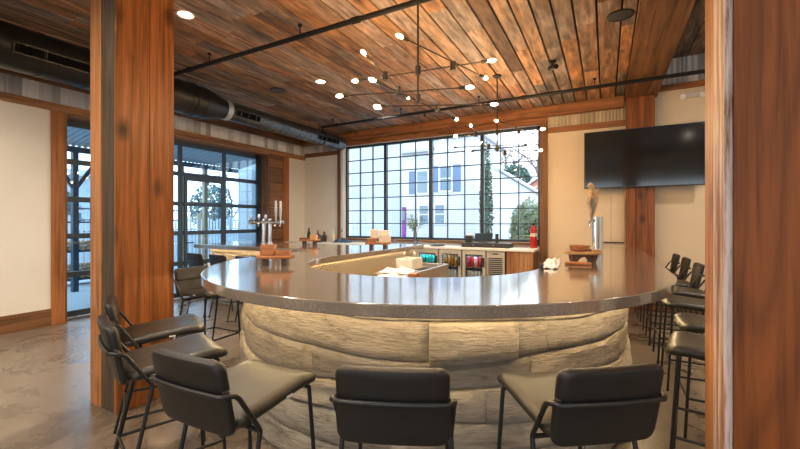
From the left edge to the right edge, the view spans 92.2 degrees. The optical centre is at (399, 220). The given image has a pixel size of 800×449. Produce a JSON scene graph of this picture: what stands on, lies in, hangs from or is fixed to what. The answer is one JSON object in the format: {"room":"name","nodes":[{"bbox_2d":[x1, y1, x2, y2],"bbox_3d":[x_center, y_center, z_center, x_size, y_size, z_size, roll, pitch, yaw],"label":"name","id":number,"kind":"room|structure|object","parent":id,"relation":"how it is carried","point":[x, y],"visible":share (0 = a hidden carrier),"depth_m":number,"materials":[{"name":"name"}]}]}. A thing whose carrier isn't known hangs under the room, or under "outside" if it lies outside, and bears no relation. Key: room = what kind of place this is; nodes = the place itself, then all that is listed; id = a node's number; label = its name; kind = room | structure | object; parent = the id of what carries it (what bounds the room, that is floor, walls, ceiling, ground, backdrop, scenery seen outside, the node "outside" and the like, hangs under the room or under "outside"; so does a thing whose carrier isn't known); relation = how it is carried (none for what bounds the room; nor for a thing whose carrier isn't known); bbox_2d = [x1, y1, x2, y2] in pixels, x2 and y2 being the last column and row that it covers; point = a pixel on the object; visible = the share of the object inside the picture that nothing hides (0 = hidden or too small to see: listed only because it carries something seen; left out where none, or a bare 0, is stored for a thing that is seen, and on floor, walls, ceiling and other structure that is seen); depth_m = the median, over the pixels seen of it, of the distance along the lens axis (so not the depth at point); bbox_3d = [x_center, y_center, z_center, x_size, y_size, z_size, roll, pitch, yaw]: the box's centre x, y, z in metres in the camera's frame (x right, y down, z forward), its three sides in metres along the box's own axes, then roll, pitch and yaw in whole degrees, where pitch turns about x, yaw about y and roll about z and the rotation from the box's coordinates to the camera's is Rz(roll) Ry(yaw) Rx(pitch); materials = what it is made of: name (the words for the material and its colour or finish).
{"room":"bar","nodes":[
{"label":"bar","id":0,"kind":"room"},
{"bbox_2d":[0,75,303,316],"bbox_3d":[-5.240,-0.330,5.203,0.350,3.600,11.830,0,0,28],"label":"wall","id":1,"kind":"structure","parent":0,"point":[25,131],"depth_m":5.22,"materials":[{"name":"beige paint"}]},
{"bbox_2d":[0,309,51,334],"bbox_3d":[-6.309,1.353,2.803,0.030,0.235,5.990,0,0,28],"label":"baseboard","id":2,"kind":"structure","parent":1,"relation":"attached to","point":[14,323],"depth_m":5.17,"materials":[{"name":"brown wood"}]},
{"bbox_2d":[51,110,64,324],"bbox_3d":[-4.871,-0.044,5.484,0.035,3.029,0.155,0,0,28],"label":"trim","id":3,"kind":"structure","parent":1,"relation":"attached to","point":[57,118],"depth_m":5.46,"materials":[{"name":"brown wood"}]},
{"bbox_2d":[0,73,303,155],"bbox_3d":[-5.106,-1.791,5.056,0.020,0.248,11.101,0,0,28],"label":"trim","id":4,"kind":"structure","parent":1,"relation":"attached to","point":[11,84],"depth_m":5.80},
{"bbox_2d":[0,91,305,160],"bbox_3d":[-5.088,-1.613,5.064,0.050,0.105,11.130,0,0,28],"label":"trim","id":5,"kind":"structure","parent":1,"relation":"attached to","point":[4,96],"depth_m":5.77,"materials":[{"name":"wood"}]},
{"bbox_2d":[0,68,305,146],"bbox_3d":[-5.075,-2.013,5.046,0.090,0.192,11.110,0,0,28],"label":"trim","id":6,"kind":"structure","parent":1,"relation":"attached to","point":[227,124],"depth_m":7.77,"materials":[{"name":"brown wood"}]},
{"bbox_2d":[67,120,260,317],"bbox_3d":[-4.145,-0.030,7.367,0.140,3.000,3.880,0,0,28],"label":"door","id":7,"kind":"structure","parent":1,"relation":"in","point":[222,179],"depth_m":7.50,"materials":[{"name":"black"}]},
{"bbox_2d":[65,113,268,322],"bbox_3d":[-4.094,-0.044,7.340,0.345,3.029,3.840,0,0,28],"label":"trim","id":8,"kind":"structure","parent":1,"relation":"attached to","point":[264,156],"depth_m":7.91,"materials":[{"name":"brown wood"}]},
{"bbox_2d":[269,154,282,242],"bbox_3d":[-2.931,-0.044,9.119,0.028,3.028,0.395,0,0,28],"label":"trim","id":9,"kind":"structure","parent":1,"relation":"attached to","point":[275,161],"depth_m":9.08,"materials":[{"name":"brown wood"}]},
{"bbox_2d":[282,156,288,242],"bbox_3d":[-2.785,-0.044,9.384,0.035,3.029,0.200,0,0,28],"label":"trim","id":10,"kind":"structure","parent":1,"relation":"attached to","point":[285,168],"depth_m":9.35,"materials":[{"name":"wood"}]},
{"bbox_2d":[0,0,637,133],"bbox_3d":[-1.972,-2.121,3.352,7.181,0.028,11.247,0,0,28],"label":"ceiling","id":11,"kind":"structure","parent":0,"point":[220,28],"depth_m":4.72,"materials":[{"name":"brown wood"}]},
{"bbox_2d":[0,20,346,149],"bbox_3d":[-3.916,-1.840,4.335,0.509,0.545,10.750,0,0,28],"label":"ventilation duct","id":12,"kind":"object","parent":11,"relation":"hanging from","point":[22,50],"visible":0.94,"depth_m":4.47,"materials":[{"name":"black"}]},
{"bbox_2d":[12,40,89,73],"bbox_3d":[-3.736,-1.762,4.182,0.048,0.112,0.690,0,0,28],"label":"grille","id":13,"kind":"object","parent":12,"relation":"attached to","point":[21,49],"depth_m":4.14,"materials":[{"name":"black metal"}]},
{"bbox_2d":[235,109,260,122],"bbox_3d":[-2.566,-1.781,6.533,0.048,0.112,0.500,0,0,28],"label":"grille","id":14,"kind":"object","parent":12,"relation":"attached to","point":[240,114],"depth_m":6.53,"materials":[{"name":"black"}]},
{"bbox_2d":[318,134,339,144],"bbox_3d":[-1.552,-1.781,8.429,0.048,0.112,0.700,0,0,28],"label":"grille","id":15,"kind":"object","parent":12,"relation":"attached to","point":[325,139],"depth_m":8.43,"materials":[{"name":"black"}]},
{"bbox_2d":[176,10,194,18],"bbox_3d":[-2.187,-2.103,3.926,0.168,0.013,0.168,0,0,28],"label":"recessed light","id":16,"kind":"object","parent":11,"relation":"in","point":[184,14],"visible":1,"depth_m":3.92,"materials":[{"name":"white plastic"}]},
{"bbox_2d":[174,0,432,75],"bbox_3d":[-0.701,-2.028,3.936,5.450,0.163,0.068,0,0,28],"label":"pipe","id":17,"kind":"object","parent":11,"relation":"hanging from","point":[357,19],"visible":0.94,"depth_m":4.06,"materials":[{"name":"black metal"}]},
{"bbox_2d":[336,0,497,120],"bbox_3d":[0.176,-1.560,3.419,1.337,1.100,1.238,0,0,-35],"label":"chandelier","id":18,"kind":"object","parent":11,"relation":"hanging from","point":[453,64],"visible":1,"depth_m":3.28,"materials":[{"name":"black metal"}]},
{"bbox_2d":[449,74,544,156],"bbox_3d":[1.434,-1.560,5.718,1.337,1.100,1.238,0,0,-35],"label":"chandelier","id":19,"kind":"object","parent":11,"relation":"hanging from","point":[496,76],"visible":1,"depth_m":5.58,"materials":[{"name":"black metal"}]},
{"bbox_2d":[320,69,704,134],"bbox_3d":[1.731,-2.232,6.309,7.700,0.837,0.068,0,0,28],"label":"pipe","id":20,"kind":"object","parent":11,"relation":"hanging from","point":[701,71],"visible":0.76,"depth_m":6.06,"materials":[{"name":"black metal"}]},
{"bbox_2d":[607,8,634,21],"bbox_3d":[2.256,-2.103,3.942,0.250,0.013,0.250,0,0,28],"label":"ceiling speaker","id":21,"kind":"object","parent":11,"relation":"attached to","point":[619,15],"visible":1,"depth_m":3.93,"materials":[{"name":"black metal"}]},
{"bbox_2d":[0,296,704,448],"bbox_3d":[-0.325,1.520,2.572,12.000,0.100,11.830,0,0,28],"label":"floor","id":22,"kind":"structure","parent":0,"point":[45,371],"depth_m":3.24,"materials":[{"name":"concrete"}]},
{"bbox_2d":[90,0,173,414],"bbox_3d":[-2.216,-0.320,3.202,0.390,3.579,0.446,0,0,28],"label":"timber post","id":23,"kind":"object","parent":22,"relation":"on","point":[132,41],"visible":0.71,"depth_m":3.05,"materials":[{"name":"brown wood"}]},
{"bbox_2d":[103,295,205,448],"bbox_3d":[-1.652,0.985,2.609,0.565,0.974,0.478,0,0,-35],"label":"bar stool","id":24,"kind":"object","parent":22,"relation":"on","point":[136,335],"visible":0.74,"depth_m":2.54,"materials":[{"name":"black leather"}]},
{"bbox_2d":[97,314,227,448],"bbox_3d":[-1.291,0.985,2.102,0.565,0.974,0.478,0,0,-43],"label":"bar stool","id":25,"kind":"object","parent":22,"relation":"on","point":[137,364],"visible":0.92,"depth_m":2.03,"materials":[{"name":"black leather"}]},
{"bbox_2d":[174,265,240,340],"bbox_3d":[-2.042,0.985,4.074,0.565,0.974,0.478,0,0,26],"label":"bar stool","id":26,"kind":"object","parent":22,"relation":"on","point":[187,280],"visible":0.65,"depth_m":4.07,"materials":[{"name":"black leather"}]},
{"bbox_2d":[186,253,232,317],"bbox_3d":[-3.054,0.985,6.168,0.478,0.974,0.565,0,0,32],"label":"bar stool","id":27,"kind":"object","parent":22,"relation":"on","point":[194,259],"visible":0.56,"depth_m":5.93,"materials":[{"name":"leather"}]},
{"bbox_2d":[208,254,238,321],"bbox_3d":[-2.578,0.985,5.913,0.478,0.974,0.565,0,0,32],"label":"bar stool","id":28,"kind":"object","parent":22,"relation":"on","point":[214,259],"visible":0.4,"depth_m":5.68,"materials":[{"name":"leather"}]},
{"bbox_2d":[149,348,315,448],"bbox_3d":[-0.688,0.985,1.658,0.478,0.974,0.565,0,0,26],"label":"bar stool","id":29,"kind":"object","parent":22,"relation":"on","point":[197,392],"visible":1,"depth_m":1.47,"materials":[{"name":"black leather"}]},
{"bbox_2d":[329,365,456,448],"bbox_3d":[-0.006,0.985,1.560,0.478,0.974,0.565,0,0,5],"label":"bar stool","id":30,"kind":"object","parent":22,"relation":"on","point":[398,406],"visible":1,"depth_m":1.31,"materials":[{"name":"black leather"}]},
{"bbox_2d":[373,250,447,277],"bbox_3d":[0.210,0.955,5.649,0.490,1.031,1.500,0,0,28],"label":"sink","id":31,"kind":"object","parent":22,"relation":"on","point":[428,270],"visible":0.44,"depth_m":5.79,"materials":[{"name":"silver metal"}]},
{"bbox_2d":[377,265,417,274],"bbox_3d":[-0.037,0.644,5.192,0.454,0.092,0.414,0,0,22],"label":"towel","id":32,"kind":"object","parent":31,"relation":"on","point":[402,270],"visible":0.98,"depth_m":5.11,"materials":[{"name":"white fabric"}]},
{"bbox_2d":[396,257,421,269],"bbox_3d":[0.137,0.613,5.598,0.260,0.150,0.380,0,0,28],"label":"tub","id":33,"kind":"object","parent":31,"relation":"on","point":[413,263],"visible":0.91,"depth_m":5.48,"materials":[{"name":"white plastic"}]},
{"bbox_2d":[417,248,438,262],"bbox_3d":[0.670,1.008,7.824,0.452,0.925,0.650,0,0,28],"label":"beverage cooler","id":34,"kind":"object","parent":22,"relation":"on","point":[425,251],"visible":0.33,"depth_m":7.55,"materials":[{"name":"grey"}]},
{"bbox_2d":[194,241,676,448],"bbox_3d":[-0.651,0.935,5.113,6.867,1.070,5.396,0,0,28],"label":"bar counter","id":35,"kind":"object","parent":22,"relation":"on","point":[322,311],"depth_m":2.25,"materials":[{"name":"stone"}]},
{"bbox_2d":[248,201,283,242],"bbox_3d":[-2.391,0.020,6.844,0.620,0.760,0.189,0,0,0],"label":"tap tower","id":36,"kind":"object","parent":35,"relation":"on","point":[265,221],"visible":1,"depth_m":6.86,"materials":[{"name":"silver metal"}]},
{"bbox_2d":[256,244,294,265],"bbox_3d":[-1.133,0.307,3.511,0.333,0.185,0.192,0,0,-6],"label":"caddy","id":37,"kind":"object","parent":35,"relation":"on","point":[267,251],"visible":1,"depth_m":3.45,"materials":[{"name":"brown wood"}]},
{"bbox_2d":[275,250,291,255],"bbox_3d":[-1.063,0.291,3.520,0.130,0.042,0.110,0,0,-6],"label":"tray","id":38,"kind":"object","parent":37,"relation":"on","point":[277,252],"depth_m":3.47,"materials":[{"name":"brown wood"}]},
{"bbox_2d":[299,235,320,244],"bbox_3d":[-1.526,0.315,6.510,0.350,0.170,0.207,0,0,6],"label":"caddy","id":39,"kind":"object","parent":35,"relation":"on","point":[314,238],"visible":1,"depth_m":6.46,"materials":[{"name":"brown wood"}]},
{"bbox_2d":[365,242,390,248],"bbox_3d":[-0.321,0.356,5.582,0.382,0.088,0.219,0,0,0],"label":"caddy","id":40,"kind":"object","parent":35,"relation":"on","point":[366,243],"visible":0.88,"depth_m":5.49,"materials":[{"name":"brown wood"}]},
{"bbox_2d":[379,235,390,242],"bbox_3d":[-0.219,0.260,5.588,0.170,0.100,0.110,0,0,0],"label":"box","id":41,"kind":"object","parent":40,"relation":"on","point":[382,238],"visible":1,"depth_m":5.53,"materials":[{"name":"cardboard"}]},
{"bbox_2d":[194,241,676,318],"bbox_3d":[-0.611,0.433,5.090,6.780,0.066,5.400,0,0,28],"label":"countertop","id":42,"kind":"structure","parent":35,"relation":"on","point":[620,277],"depth_m":2.35,"materials":[{"name":"stone"}]},
{"bbox_2d":[543,257,560,268],"bbox_3d":[1.371,0.369,3.484,0.137,0.062,0.655,0,0,25],"label":"towel","id":43,"kind":"object","parent":35,"relation":"on","point":[553,263],"visible":0.94,"depth_m":3.33,"materials":[{"name":"white fabric"}]},
{"bbox_2d":[565,261,591,265],"bbox_3d":[1.632,0.389,3.527,0.220,0.022,0.110,0,0,28],"label":"wooden tray","id":44,"kind":"object","parent":35,"relation":"on","point":[566,262],"visible":1,"depth_m":3.50,"materials":[{"name":"brown wood"}]},
{"bbox_2d":[564,245,600,262],"bbox_3d":[1.780,0.319,3.751,0.323,0.162,0.202,0,0,9],"label":"caddy","id":45,"kind":"object","parent":35,"relation":"on","point":[576,252],"visible":0.98,"depth_m":3.70,"materials":[{"name":"brown wood"}]},
{"bbox_2d":[569,245,589,250],"bbox_3d":[1.752,0.266,3.758,0.184,0.055,0.184,0,0,9],"label":"bowl","id":46,"kind":"object","parent":45,"relation":"on","point":[572,247],"depth_m":3.70,"materials":[{"name":"brown wood"}]},
{"bbox_2d":[587,182,602,251],"bbox_3d":[2.559,-0.052,5.053,0.277,0.905,0.139,0,0,-44],"label":"tap tower","id":47,"kind":"object","parent":35,"relation":"on","point":[597,221],"visible":0.92,"depth_m":5.06,"materials":[{"name":"silver metal"}]},
{"bbox_2d":[587,182,599,226],"bbox_3d":[2.528,-0.212,5.032,0.144,0.586,0.178,0,0,28],"label":"faucet","id":48,"kind":"object","parent":47,"relation":"on","point":[592,201],"depth_m":5.01,"materials":[{"name":"brown metal"}]},
{"bbox_2d":[439,249,461,276],"bbox_3d":[1.089,1.008,7.600,0.442,0.925,0.650,0,0,28],"label":"beverage cooler","id":49,"kind":"object","parent":22,"relation":"on","point":[442,252],"visible":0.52,"depth_m":7.36,"materials":[{"name":"grey"}]},
{"bbox_2d":[462,250,485,276],"bbox_3d":[1.502,1.008,7.380,0.437,0.925,0.650,0,0,28],"label":"beverage cooler","id":50,"kind":"object","parent":22,"relation":"on","point":[465,253],"visible":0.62,"depth_m":7.20,"materials":[{"name":"grey"}]},
{"bbox_2d":[486,251,506,275],"bbox_3d":[1.859,1.008,7.205,0.330,0.925,0.622,0,0,28],"label":"ice maker","id":51,"kind":"object","parent":22,"relation":"on","point":[496,261],"visible":0.4,"depth_m":6.94,"materials":[{"name":"silver metal"}]},
{"bbox_2d":[507,251,537,273],"bbox_3d":[2.236,1.008,7.010,0.450,0.925,0.609,0,0,28],"label":"bar cabinet","id":52,"kind":"object","parent":22,"relation":"on","point":[517,262],"visible":0.33,"depth_m":6.75,"materials":[{"name":"brown wood"}]},
{"bbox_2d":[497,363,667,448],"bbox_3d":[0.691,0.985,1.566,0.478,0.974,0.565,0,0,-8],"label":"bar stool","id":53,"kind":"object","parent":22,"relation":"on","point":[579,407],"visible":1,"depth_m":1.32,"materials":[{"name":"black leather"}]},
{"bbox_2d":[626,95,654,311],"bbox_3d":[3.998,-0.290,6.412,0.400,3.520,0.180,0,0,28],"label":"wall post","id":54,"kind":"object","parent":22,"relation":"on","point":[640,111],"visible":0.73,"depth_m":6.33,"materials":[{"name":"brown wood"}]},
{"bbox_2d":[584,121,704,188],"bbox_3d":[3.943,-1.040,6.299,1.680,0.970,0.062,0,0,28],"label":"television","id":55,"kind":"object","parent":54,"relation":"attached to","point":[674,154],"visible":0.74,"depth_m":6.24,"materials":[{"name":"grey plastic"}]},
{"bbox_2d":[635,253,679,317],"bbox_3d":[3.928,0.985,5.894,0.565,0.974,0.478,0,0,28],"label":"bar stool","id":56,"kind":"object","parent":22,"relation":"on","point":[674,261],"visible":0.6,"depth_m":5.74,"materials":[{"name":"leather"}]},
{"bbox_2d":[640,257,690,329],"bbox_3d":[3.620,0.985,5.276,0.565,0.974,0.478,0,0,28],"label":"bar stool","id":57,"kind":"object","parent":22,"relation":"on","point":[684,266],"visible":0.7,"depth_m":5.17,"materials":[{"name":"leather"}]},
{"bbox_2d":[645,262,704,345],"bbox_3d":[3.280,0.985,4.619,0.565,0.974,0.478,0,0,28],"label":"bar stool","id":58,"kind":"object","parent":22,"relation":"on","point":[697,271],"visible":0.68,"depth_m":4.54,"materials":[{"name":"black leather"}]},
{"bbox_2d":[652,280,704,364],"bbox_3d":[2.981,0.985,4.019,0.565,0.974,0.478,0,0,28],"label":"bar stool","id":59,"kind":"object","parent":22,"relation":"on","point":[681,291],"visible":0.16,"depth_m":3.95,"materials":[{"name":"black leather"}]},
{"bbox_2d":[660,295,704,390],"bbox_3d":[2.651,0.985,3.402,0.565,0.974,0.478,0,0,28],"label":"bar stool","id":60,"kind":"object","parent":22,"relation":"on","point":[673,301],"visible":0.24,"depth_m":3.34,"materials":[{"name":"black leather"}]},
{"bbox_2d":[666,331,704,448],"bbox_3d":[1.843,0.985,2.159,0.565,0.974,0.478,0,0,38],"label":"bar stool","id":61,"kind":"object","parent":22,"relation":"on","point":[680,343],"visible":0.2,"depth_m":2.15,"materials":[{"name":"black metal"}]},
{"bbox_2d":[673,312,704,438],"bbox_3d":[2.259,0.985,2.670,0.565,0.974,0.478,0,0,28],"label":"bar stool","id":62,"kind":"object","parent":22,"relation":"on","point":[688,322],"visible":0.19,"depth_m":2.61,"materials":[{"name":"black leather"}]},
{"bbox_2d":[705,0,799,448],"bbox_3d":[1.514,-0.289,1.558,0.390,3.519,0.375,0,0,28],"label":"timber post","id":63,"kind":"object","parent":22,"relation":"on","point":[752,47],"visible":1,"depth_m":1.45,"materials":[{"name":"brown wood"}]},
{"bbox_2d":[625,0,695,100],"bbox_3d":[1.421,-2.350,1.576,0.460,0.600,11.120,0,0,28],"label":"ceiling beam","id":64,"kind":"structure","parent":63,"relation":"on","point":[660,25],"depth_m":4.37,"materials":[{"name":"brown wood"}]},
{"bbox_3d":[-1.251,1.007,8.875,3.180,0.925,0.609,0,0,28],"label":"bar cabinet","id":65,"kind":"object","parent":22,"relation":"on","visible":0},
{"bbox_2d":[285,241,539,251],"bbox_3d":[-0.106,0.477,8.267,5.808,0.125,0.658,0,0,28],"label":"countertop","id":66,"kind":"structure","parent":65,"relation":"on","point":[455,247],"depth_m":7.26,"materials":[{"name":"beige stone"}]},
{"bbox_2d":[403,211,425,243],"bbox_3d":[0.289,0.135,8.303,0.510,0.727,0.208,0,0,42],"label":"flower vase","id":67,"kind":"object","parent":66,"relation":"on","point":[414,225],"visible":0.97,"depth_m":8.29,"materials":[{"name":"clear glass"}]},
{"bbox_2d":[474,233,492,242],"bbox_3d":[1.610,0.326,7.418,0.340,0.176,0.167,0,0,20],"label":"screen","id":68,"kind":"object","parent":66,"relation":"on","point":[487,237],"visible":1,"depth_m":7.40,"materials":[{"name":"grey plastic"}]},
{"bbox_2d":[528,221,536,247],"bbox_3d":[2.478,0.252,7.180,0.152,0.496,0.127,0,0,28],"label":"fire extinguisher","id":69,"kind":"object","parent":66,"relation":"on","point":[532,232],"visible":0.98,"depth_m":7.12,"materials":[{"name":"red paint"}]},
{"bbox_2d":[352,0,638,108],"bbox_3d":[-2.132,-2.183,3.540,7.700,0.095,11.830,0,0,28],"label":"ceiling slats","id":70,"kind":"object","parent":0,"point":[622,1],"depth_m":4.61,"materials":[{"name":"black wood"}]},
{"bbox_2d":[304,53,704,290],"bbox_3d":[2.656,-0.680,7.402,11.500,4.300,0.300,0,0,28],"label":"wall","id":71,"kind":"structure","parent":0,"point":[679,210],"depth_m":6.93,"materials":[{"name":"beige paint"}]},
{"bbox_2d":[304,151,336,157],"bbox_3d":[-1.984,-1.677,9.687,1.058,0.095,0.050,0,0,28],"label":"trim","id":72,"kind":"structure","parent":71,"relation":"attached to","point":[328,153],"depth_m":9.66,"materials":[{"name":"brown wood"}]},
{"bbox_2d":[305,145,336,153],"bbox_3d":[-1.987,-1.826,9.703,1.083,0.198,0.022,0,0,28],"label":"trim","id":73,"kind":"structure","parent":71,"relation":"attached to","point":[316,148],"depth_m":9.75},
{"bbox_2d":[337,150,340,238],"bbox_3d":[-1.480,-0.660,9.411,0.090,2.300,0.060,0,0,28],"label":"trim","id":74,"kind":"structure","parent":71,"relation":"attached to","point":[338,151],"depth_m":9.39,"materials":[{"name":"brown wood"}]},
{"bbox_2d":[341,150,343,237],"bbox_3d":[-1.401,-0.660,9.378,0.076,2.300,0.045,0,0,28],"label":"trim","id":75,"kind":"structure","parent":71,"relation":"attached to","point":[342,151],"depth_m":9.35,"materials":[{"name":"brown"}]},
{"bbox_2d":[340,238,539,245],"bbox_3d":[0.565,0.435,8.348,4.680,0.049,0.115,0,0,28],"label":"trim","id":76,"kind":"structure","parent":71,"relation":"attached to","point":[361,239],"depth_m":8.20,"materials":[{"name":"brown wood"}]},
{"bbox_2d":[346,126,539,242],"bbox_3d":[0.684,-0.700,8.390,4.530,2.220,0.080,0,0,28],"label":"window","id":77,"kind":"structure","parent":71,"relation":"in","point":[431,154],"depth_m":8.36,"materials":[{"name":"black"}]},
{"bbox_2d":[349,240,539,246],"bbox_3d":[0.632,0.478,8.304,4.520,0.034,0.020,0,0,28],"label":"trim","id":78,"kind":"structure","parent":71,"relation":"attached to","point":[349,240],"depth_m":8.27,"materials":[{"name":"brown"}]},
{"bbox_2d":[346,117,547,145],"bbox_3d":[0.612,-1.869,8.298,4.830,0.113,0.050,0,0,28],"label":"trim","id":79,"kind":"structure","parent":71,"relation":"attached to","point":[538,121],"depth_m":8.02,"materials":[{"name":"brown wood"}]},
{"bbox_2d":[303,96,623,145],"bbox_3d":[0.679,-2.018,8.200,7.080,0.182,0.160,0,0,28],"label":"trim","id":80,"kind":"structure","parent":71,"relation":"attached to","point":[611,103],"depth_m":7.50,"materials":[{"name":"brown wood"}]},
{"bbox_2d":[540,123,547,263],"bbox_3d":[2.680,-0.170,7.180,0.128,3.280,0.070,0,0,28],"label":"trim","id":81,"kind":"structure","parent":71,"relation":"attached to","point":[543,133],"depth_m":7.15,"materials":[{"name":"brown wood"}]},
{"bbox_2d":[548,109,624,127],"bbox_3d":[3.300,-1.826,6.873,1.246,0.198,0.020,0,0,28],"label":"wall panel","id":82,"kind":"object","parent":71,"relation":"attached to","point":[617,114],"depth_m":6.84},
{"bbox_2d":[548,120,624,132],"bbox_3d":[3.295,-1.677,6.862,1.245,0.095,0.050,0,0,28],"label":"trim","id":83,"kind":"structure","parent":71,"relation":"attached to","point":[618,122],"depth_m":6.82,"materials":[{"name":"brown wood"}]},
{"bbox_2d":[596,195,624,242],"bbox_3d":[3.649,-0.030,6.683,0.430,0.820,0.030,0,0,28],"label":"wall panel","id":84,"kind":"object","parent":71,"relation":"attached to","point":[612,208],"visible":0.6,"depth_m":6.66,"materials":[{"name":"beige paint"}]},
{"bbox_2d":[655,301,704,313],"bbox_3d":[5.850,1.370,5.506,3.680,0.200,0.030,0,0,28],"label":"baseboard","id":85,"kind":"structure","parent":71,"relation":"attached to","point":[668,308],"depth_m":6.23,"materials":[{"name":"brown wood"}]},
{"bbox_2d":[659,79,704,91],"bbox_3d":[5.843,-2.175,5.493,3.680,0.090,0.060,0,0,28],"label":"trim","id":86,"kind":"structure","parent":71,"relation":"attached to","point":[698,83],"depth_m":6.17,"materials":[{"name":"brown wood"}]},
{"bbox_2d":[662,54,704,84],"bbox_3d":[5.850,-2.435,5.508,3.641,0.410,0.020,0,0,28],"label":"trim","id":87,"kind":"structure","parent":71,"relation":"attached to","point":[695,62],"depth_m":6.18,"materials":[{"name":"grey metal"}]},
{"bbox_2d":[680,92,704,98],"bbox_3d":[4.623,-1.984,6.097,0.330,0.111,0.144,0,0,28],"label":"emergency light","id":88,"kind":"object","parent":71,"relation":"attached to","point":[695,94],"visible":0.98,"depth_m":6.10,"materials":[{"name":"white plastic"}]},
{"bbox_2d":[673,0,704,57],"bbox_3d":[3.267,-2.665,0.548,3.755,0.030,11.248,0,0,28],"label":"ceiling","id":89,"kind":"structure","parent":0,"point":[692,41],"depth_m":5.50,"materials":[{"name":"brown wood"}]},
{"label":"outside","id":90,"kind":"structure","parent":0,"visible":0},
{"bbox_3d":[9.589,1.655,39.118,100.000,0.130,61.970,0,0,28],"label":"street","id":91,"kind":"object","parent":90,"visible":0},
{"bbox_2d":[188,183,234,230],"bbox_3d":[-8.546,-0.154,17.469,1.978,3.288,2.022,0,0,28],"label":"tree","id":92,"kind":"object","parent":91,"relation":"on","point":[214,190],"visible":0.4,"depth_m":17.23,"materials":[{"name":"green plant"}]},
{"bbox_2d":[197,171,237,216],"bbox_3d":[-9.796,-1.228,22.187,3.550,5.542,2.346,0,0,-27],"label":"bare tree","id":93,"kind":"object","parent":91,"relation":"on","point":[198,184],"visible":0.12,"depth_m":22.19,"materials":[{"name":"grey plant"}]},
{"bbox_2d":[238,144,401,241],"bbox_3d":[-2.604,-1.250,14.209,3.200,5.560,5.400,0,0,28],"label":"building","id":94,"kind":"structure","parent":91,"relation":"on","point":[246,192],"depth_m":13.49,"materials":[{"name":"white"}]},
{"bbox_2d":[402,135,505,237],"bbox_3d":[-0.406,-1.770,25.736,13.600,6.720,5.600,0,0,28],"label":"house","id":95,"kind":"structure","parent":91,"relation":"on","point":[440,146],"depth_m":21.44,"materials":[{"name":"white"}]},
{"bbox_2d":[409,171,414,193],"bbox_3d":[0.729,-2.255,22.718,0.430,1.350,0.050,0,0,28],"label":"shutter","id":96,"kind":"object","parent":95,"relation":"hanging from","point":[411,173],"depth_m":22.69,"materials":[{"name":"blue"}]},
{"bbox_2d":[434,166,437,191],"bbox_3d":[1.951,-2.355,21.611,0.430,1.450,0.050,0,0,28],"label":"shutter","id":97,"kind":"object","parent":95,"relation":"hanging from","point":[435,169],"depth_m":21.55,"materials":[{"name":"blue"}]},
{"bbox_2d":[453,164,460,190],"bbox_3d":[3.097,-2.355,20.997,0.430,1.450,0.050,0,0,28],"label":"shutter","id":98,"kind":"object","parent":95,"relation":"hanging from","point":[456,170],"depth_m":20.98,"materials":[{"name":"blue"}]},
{"bbox_2d":[478,141,494,232],"bbox_3d":[3.212,-0.702,14.381,0.616,4.583,0.605,0,0,-42],"label":"evergreen tree","id":99,"kind":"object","parent":91,"relation":"on","point":[488,219],"depth_m":14.27,"materials":[{"name":"green plant"}]},
{"bbox_2d":[487,165,537,238],"bbox_3d":[6.623,-0.535,19.479,3.300,4.250,4.600,0,0,28],"label":"garage","id":100,"kind":"structure","parent":91,"relation":"on","point":[510,185],"depth_m":18.00,"materials":[{"name":"white"}]},
{"bbox_2d":[504,161,532,182],"bbox_3d":[8.658,-1.443,28.815,2.576,6.066,2.527,0,0,14],"label":"evergreen tree","id":101,"kind":"object","parent":91,"relation":"on","point":[524,172],"visible":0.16,"depth_m":28.41,"materials":[{"name":"green plant"}]},
{"bbox_2d":[505,138,537,175],"bbox_3d":[12.716,-3.461,33.477,5.216,10.117,6.505,0,0,-44],"label":"bare tree","id":102,"kind":"object","parent":91,"relation":"on","point":[526,148],"visible":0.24,"depth_m":33.70,"materials":[{"name":"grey plant"}]},
{"bbox_2d":[508,196,537,239],"bbox_3d":[5.076,0.298,14.968,1.642,2.584,1.790,0,0,34],"label":"round shrub","id":103,"kind":"object","parent":91,"relation":"on","point":[531,215],"visible":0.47,"depth_m":14.66,"materials":[{"name":"green plant"}]},
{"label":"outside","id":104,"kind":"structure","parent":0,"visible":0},
{"bbox_2d":[67,266,176,310],"bbox_3d":[-32.582,1.625,10.645,52.500,0.190,28.030,0,0,28],"label":"patio","id":105,"kind":"structure","parent":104,"point":[81,299],"depth_m":7.80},
{"bbox_2d":[67,191,83,233],"bbox_3d":[-11.097,0.166,12.320,1.586,2.648,1.615,0,0,28],"label":"evergreen","id":106,"kind":"object","parent":105,"relation":"on","point":[68,193],"visible":0.02,"depth_m":12.42,"materials":[{"name":"green plant"}]},
{"bbox_2d":[67,169,89,232],"bbox_3d":[-22.801,-0.650,16.737,4.800,4.360,20.800,0,0,28],"label":"building","id":107,"kind":"structure","parent":105,"relation":"on","point":[84,190],"depth_m":21.73,"materials":[{"name":"grey paint"}]},
{"bbox_2d":[67,221,89,281],"bbox_3d":[-7.935,0.750,9.123,0.340,1.560,1.540,0,0,28],"label":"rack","id":108,"kind":"object","parent":105,"relation":"on","point":[82,248],"visible":0.16,"depth_m":9.30,"materials":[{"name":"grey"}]},
{"bbox_2d":[67,207,237,267],"bbox_3d":[-10.397,0.438,10.667,0.600,2.185,15.400,0,0,28],"label":"deck railing","id":109,"kind":"object","parent":105,"relation":"on","point":[219,211],"visible":0.02,"depth_m":14.69,"materials":[{"name":"blue"}]},
{"bbox_2d":[68,213,237,267],"bbox_3d":[-7.567,0.625,12.612,0.076,1.810,6.000,0,0,28],"label":"fence","id":110,"kind":"object","parent":105,"relation":"on","point":[232,224],"visible":0.2,"depth_m":13.45,"materials":[{"name":"white"}]},
{"bbox_2d":[67,126,255,291],"bbox_3d":[-6.357,-0.288,6.994,2.610,3.637,10.344,0,0,28],"label":"pergola","id":111,"kind":"structure","parent":105,"relation":"on","point":[78,137],"depth_m":9.78,"materials":[{"name":"blue"}]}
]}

